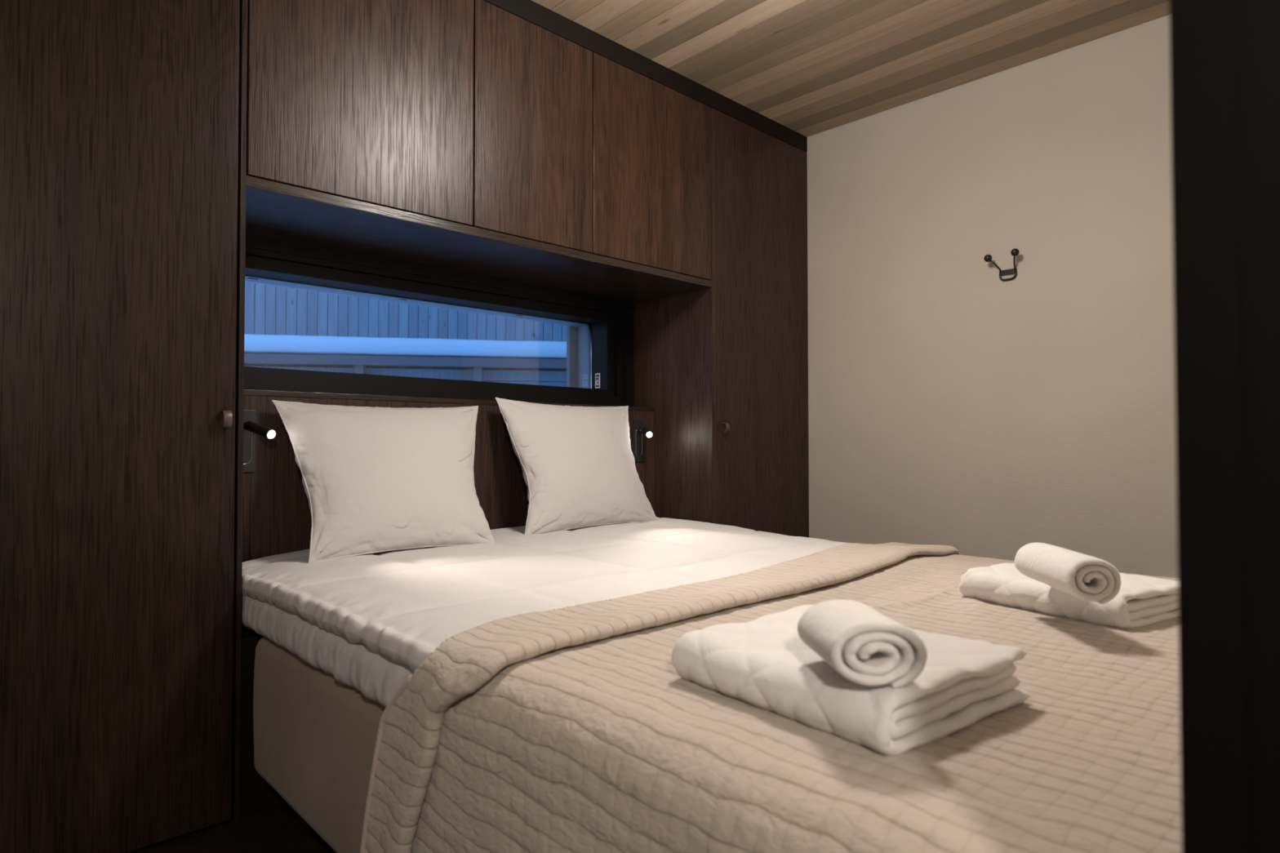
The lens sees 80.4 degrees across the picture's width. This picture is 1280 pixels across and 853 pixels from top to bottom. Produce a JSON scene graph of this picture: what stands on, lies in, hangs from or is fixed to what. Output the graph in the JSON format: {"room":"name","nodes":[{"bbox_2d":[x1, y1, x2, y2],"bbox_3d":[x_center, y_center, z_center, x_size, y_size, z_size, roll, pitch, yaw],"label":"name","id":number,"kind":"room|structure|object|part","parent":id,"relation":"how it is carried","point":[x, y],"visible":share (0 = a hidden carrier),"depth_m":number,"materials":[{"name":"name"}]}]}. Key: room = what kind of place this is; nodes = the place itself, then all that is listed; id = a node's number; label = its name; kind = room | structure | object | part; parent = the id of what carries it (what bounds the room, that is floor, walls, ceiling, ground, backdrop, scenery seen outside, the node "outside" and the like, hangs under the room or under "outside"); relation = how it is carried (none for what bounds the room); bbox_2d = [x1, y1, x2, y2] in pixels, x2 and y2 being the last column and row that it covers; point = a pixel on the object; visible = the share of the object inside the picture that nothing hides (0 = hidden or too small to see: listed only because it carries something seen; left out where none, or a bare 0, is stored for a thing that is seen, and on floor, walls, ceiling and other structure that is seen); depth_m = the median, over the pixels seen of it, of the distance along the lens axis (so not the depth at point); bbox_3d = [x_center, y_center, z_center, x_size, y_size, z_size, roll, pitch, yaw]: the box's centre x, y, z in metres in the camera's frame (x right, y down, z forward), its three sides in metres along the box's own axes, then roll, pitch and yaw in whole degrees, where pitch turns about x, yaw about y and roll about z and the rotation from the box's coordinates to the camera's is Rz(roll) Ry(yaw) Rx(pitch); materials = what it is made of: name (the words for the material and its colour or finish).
{"room":"bedroom","nodes":[
{"label":"bedroom","id":0,"kind":"room"},
{"bbox_2d":[127,803,336,852],"bbox_3d":[0.487,1.017,1.355,4.000,0.100,4.400,1,-2,-44],"label":"floor","id":1,"kind":"structure","parent":0,"point":[276,829],"depth_m":1.79,"materials":[{"name":"brown wood"}]},
{"bbox_2d":[0,0,247,852],"bbox_3d":[-1.549,-0.196,1.682,1.099,2.342,0.529,1,-2,-44],"label":"wardrobe","id":2,"kind":"object","parent":1,"relation":"on","point":[123,122],"visible":1,"depth_m":1.71,"materials":[{"name":"brown wood"}]},
{"bbox_3d":[-1.012,-0.018,1.852,0.019,0.042,0.030,1,-2,-44],"label":"handle","id":3,"kind":"part","parent":2,"relation":"part of","materials":[{"name":"brown"}]},
{"bbox_2d":[241,595,413,852],"bbox_3d":[0.179,0.691,1.891,1.768,0.574,2.344,1,-2,-44],"label":"bed","id":4,"kind":"object","parent":1,"relation":"on","point":[321,698],"visible":0.12,"depth_m":1.55,"materials":[{"name":"beige fabric"}]},
{"bbox_3d":[-0.821,0.923,1.872,0.056,0.111,0.056,1,-2,-44],"label":"leg","id":5,"kind":"part","parent":4,"relation":"part of","materials":[{"name":"black metal"}]},
{"bbox_3d":[0.177,0.460,1.897,1.765,0.112,2.272,1,-2,-44],"label":"mattress","id":6,"kind":"part","parent":4,"relation":"part of","materials":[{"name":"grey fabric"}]},
{"bbox_2d":[241,516,960,673],"bbox_3d":[-0.107,0.406,2.234,1.788,0.096,1.391,1,-2,-44],"label":"mattress","id":7,"kind":"object","parent":4,"relation":"on","point":[402,605],"visible":0.73,"depth_m":1.83,"materials":[{"name":"white fabric"}]},
{"bbox_2d":[271,400,495,563],"bbox_3d":[-0.735,0.148,2.362,0.713,0.459,0.330,1,-2,-44],"label":"pillow","id":8,"kind":"object","parent":7,"relation":"on","point":[376,479],"visible":1,"depth_m":2.26,"materials":[{"name":"grey fabric"}]},
{"bbox_2d":[494,397,657,534],"bbox_3d":[-0.227,0.143,2.901,0.694,0.489,0.238,1,-2,-44],"label":"pillow","id":9,"kind":"object","parent":7,"relation":"on","point":[577,464],"visible":0.99,"depth_m":2.80,"materials":[{"name":"grey fabric"}]},
{"bbox_2d":[360,542,1182,852],"bbox_3d":[0.556,0.589,1.455,1.828,0.565,1.139,1,-2,-44],"label":"quilt","id":10,"kind":"object","parent":4,"relation":"on","point":[573,729],"visible":0.74,"depth_m":0.87,"materials":[{"name":"beige fabric"}]},
{"bbox_2d":[671,604,1030,755],"bbox_3d":[0.248,0.293,0.930,0.290,0.068,0.324,1,-1,-38],"label":"folded towel","id":11,"kind":"object","parent":10,"relation":"on","point":[763,662],"visible":0.65,"depth_m":0.83,"materials":[{"name":"white fabric"}]},
{"bbox_2d":[797,600,927,688],"bbox_3d":[0.232,0.228,0.804,0.099,0.067,0.130,0,-1,-5],"label":"rolled towel","id":12,"kind":"object","parent":11,"relation":"on","point":[866,646],"visible":1,"depth_m":0.75,"materials":[{"name":"white fabric"}]},
{"bbox_2d":[959,563,1178,629],"bbox_3d":[0.814,0.308,1.423,0.253,0.064,0.315,1,-1,-30],"label":"folded towel","id":13,"kind":"object","parent":10,"relation":"on","point":[1140,601],"visible":0.63,"depth_m":1.33,"materials":[{"name":"white fabric"}]},
{"bbox_2d":[1014,542,1120,604],"bbox_3d":[0.699,0.238,1.248,0.080,0.072,0.212,0,-1,4],"label":"rolled towel","id":14,"kind":"object","parent":13,"relation":"on","point":[1078,575],"visible":1,"depth_m":1.17,"materials":[{"name":"white fabric"}]},
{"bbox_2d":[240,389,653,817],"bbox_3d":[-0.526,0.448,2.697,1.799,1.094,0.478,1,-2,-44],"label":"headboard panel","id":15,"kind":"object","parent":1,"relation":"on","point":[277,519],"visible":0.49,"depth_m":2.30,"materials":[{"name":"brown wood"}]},
{"bbox_2d":[243,409,275,472],"bbox_3d":[-1.101,0.042,2.184,0.142,0.182,0.059,0,-1,21],"label":"reading lamp","id":16,"kind":"object","parent":15,"relation":"attached to","point":[251,428],"visible":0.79,"depth_m":2.21,"materials":[{"name":"black metal"}]},
{"bbox_3d":[-1.153,0.042,2.205,0.062,0.182,0.005,1,-2,-44],"label":"plate","id":17,"kind":"part","parent":16,"relation":"part of","materials":[{"name":"black metal"}]},
{"bbox_3d":[-1.088,0.009,2.165,0.092,0.053,0.029,0,-1,20],"label":"lamp shade","id":18,"kind":"part","parent":16,"relation":"part of","materials":[{"name":"black metal"}]},
{"bbox_3d":[-1.045,0.022,2.149,0.014,0.024,0.024,-1,-1,22],"label":"bulb","id":19,"kind":"part","parent":16,"relation":"part of","materials":[{"name":"white glass"}]},
{"bbox_3d":[-0.589,0.228,2.766,1.799,0.616,0.020,1,-2,-44],"label":"panel","id":20,"kind":"part","parent":15,"relation":"part of","materials":[{"name":"brown wood"}]},
{"bbox_2d":[632,420,652,462],"bbox_3d":[0.011,0.063,3.263,0.060,0.182,0.146,0,-1,-16],"label":"reading lamp","id":21,"kind":"object","parent":15,"relation":"attached to","point":[639,431],"visible":0.98,"depth_m":3.31,"materials":[{"name":"black metal"}]},
{"bbox_3d":[-0.007,0.064,3.317,0.062,0.182,0.005,1,-2,-44],"label":"plate","id":22,"kind":"part","parent":21,"relation":"part of","materials":[{"name":"black metal"}]},
{"bbox_3d":[0.029,0.026,3.249,0.029,0.046,0.092,0,-1,-14],"label":"lamp shade","id":23,"kind":"part","parent":21,"relation":"part of","materials":[{"name":"black metal"}]},
{"bbox_3d":[0.040,0.035,3.203,0.024,0.024,0.013,0,-1,-15],"label":"bulb","id":24,"kind":"part","parent":21,"relation":"part of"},
{"bbox_2d":[633,107,808,537],"bbox_3d":[0.393,-0.159,3.567,0.714,2.342,0.529,1,-2,-44],"label":"wardrobe","id":25,"kind":"object","parent":1,"relation":"on","point":[722,367],"visible":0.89,"depth_m":3.34,"materials":[{"name":"brown wood"}]},
{"bbox_3d":[0.359,0.005,3.183,0.019,0.042,0.030,1,-2,-44],"label":"handle","id":26,"kind":"part","parent":25,"relation":"part of","materials":[{"name":"brown"}]},
{"bbox_3d":[0.559,-0.169,3.416,0.684,2.330,0.020,1,-2,-44],"label":"door","id":27,"kind":"part","parent":25,"relation":"part of","materials":[{"name":"brown wood"}]},
{"bbox_2d":[531,0,1169,136],"bbox_3d":[0.490,-1.502,1.411,3.855,0.103,4.400,1,-2,-44],"label":"ceiling","id":28,"kind":"structure","parent":0,"point":[808,67],"depth_m":2.79,"materials":[{"name":"brown wood"}]},
{"bbox_2d":[806,13,1177,577],"bbox_3d":[1.831,-0.218,2.687,0.120,2.421,4.400,1,-2,-44],"label":"wall","id":29,"kind":"structure","parent":0,"point":[967,409],"depth_m":3.00,"materials":[{"name":"beige paint"}]},
{"bbox_2d":[983,248,1019,280],"bbox_3d":[1.429,-0.633,2.979,0.061,0.112,0.132,1,-2,-44],"label":"coat hook","id":30,"kind":"object","parent":29,"relation":"attached to","point":[1015,251],"visible":1,"depth_m":2.98,"materials":[{"name":"black metal"}]},
{"bbox_3d":[1.413,-0.638,3.005,0.048,0.048,0.009,0,-1,-6],"label":"arm","id":31,"kind":"part","parent":30,"relation":"part of","materials":[{"name":"black metal"}]},
{"bbox_3d":[1.454,-0.610,2.990,0.009,0.019,0.056,1,-2,-44],"label":"plate","id":32,"kind":"part","parent":30,"relation":"part of","materials":[{"name":"black metal"}]},
{"bbox_3d":[1.462,-0.641,2.955,0.008,0.052,0.041,-1,-1,28],"label":"arm","id":33,"kind":"part","parent":30,"relation":"part of","materials":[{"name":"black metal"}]},
{"bbox_3d":[0.934,-0.252,0.930,3.615,2.421,0.140,1,-2,-44],"label":"wall","id":34,"kind":"structure","parent":0,"visible":0},
{"bbox_2d":[1168,0,1279,852],"bbox_3d":[0.012,-0.109,0.032,0.885,2.100,0.140,1,-2,-44],"label":"door","id":35,"kind":"structure","parent":34,"relation":"in","point":[1224,55],"depth_m":0.35,"materials":[{"name":"black wood"}]},
{"bbox_3d":[-0.916,-0.213,2.835,3.615,2.421,0.240,1,-2,-44],"label":"wall","id":36,"kind":"structure","parent":0,"visible":0},
{"bbox_2d":[245,0,473,226],"bbox_3d":[-0.928,-0.990,2.322,0.652,0.729,0.498,1,-2,-44],"label":"upper cabinet","id":37,"kind":"object","parent":36,"relation":"attached to","point":[370,101],"visible":0.75,"depth_m":2.13,"materials":[{"name":"brown wood"}]},
{"bbox_2d":[244,233,633,406],"bbox_3d":[-0.776,-0.310,2.969,1.798,0.620,0.295,1,-2,-44],"label":"window","id":38,"kind":"structure","parent":36,"relation":"in","point":[600,329],"depth_m":2.88,"materials":[{"name":"black"}]},
{"bbox_3d":[-0.771,-0.330,2.950,1.528,0.308,0.004,1,-2,-44],"label":"glass","id":39,"kind":"part","parent":38,"relation":"part of","materials":[{"name":"glass"}]},
{"bbox_2d":[595,374,599,386],"bbox_3d":[-0.194,-0.208,3.449,0.001,0.056,0.023,1,-2,-44],"label":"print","id":40,"kind":"object","parent":38,"relation":"attached to","point":[597,375],"depth_m":3.45,"materials":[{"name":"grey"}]},
{"bbox_2d":[245,175,711,302],"bbox_3d":[-0.520,-0.604,2.711,1.799,0.027,0.498,1,-2,-44],"label":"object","id":41,"kind":"object","parent":36,"relation":"attached to","point":[273,210],"visible":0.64,"depth_m":2.47,"materials":[{"name":"brown wood"}]},
{"bbox_2d":[471,0,592,253],"bbox_3d":[-0.517,-0.983,2.721,0.484,0.729,0.498,1,-2,-44],"label":"upper cabinet","id":42,"kind":"object","parent":36,"relation":"attached to","point":[533,85],"visible":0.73,"depth_m":2.52,"materials":[{"name":"brown wood"}]},
{"bbox_2d":[484,0,807,151],"bbox_3d":[-0.493,-1.393,2.422,3.615,0.073,0.021,1,-2,-44],"label":"trim","id":43,"kind":"structure","parent":36,"relation":"attached to","point":[530,11],"depth_m":2.89,"materials":[{"name":"black wood"}]},
{"bbox_2d":[591,52,711,279],"bbox_3d":[-0.108,-0.975,3.118,0.644,0.729,0.498,1,-2,-44],"label":"upper cabinet","id":44,"kind":"object","parent":36,"relation":"attached to","point":[651,143],"visible":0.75,"depth_m":2.91,"materials":[{"name":"brown wood"}]},
{"label":"outside","id":45,"kind":"structure","parent":0,"visible":0},
{"bbox_3d":[-5.083,1.589,9.666,23.000,0.100,15.100,1,-2,-44],"label":"snowy ground","id":46,"kind":"structure","parent":45,"visible":0},
{"bbox_2d":[244,281,566,386],"bbox_3d":[-1.635,-0.266,8.355,10.900,4.750,3.500,0,-1,-10],"label":"neighbouring house","id":47,"kind":"structure","parent":46,"relation":"on","point":[268,309],"depth_m":6.88,"materials":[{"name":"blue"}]},
{"bbox_2d":[244,333,566,359],"bbox_3d":[-1.371,-0.686,6.886,10.300,0.171,0.540,0,-1,-10],"label":"light strip","id":48,"kind":"object","parent":47,"relation":"on","point":[253,344],"visible":0.17,"depth_m":6.51,"materials":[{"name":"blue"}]}
]}

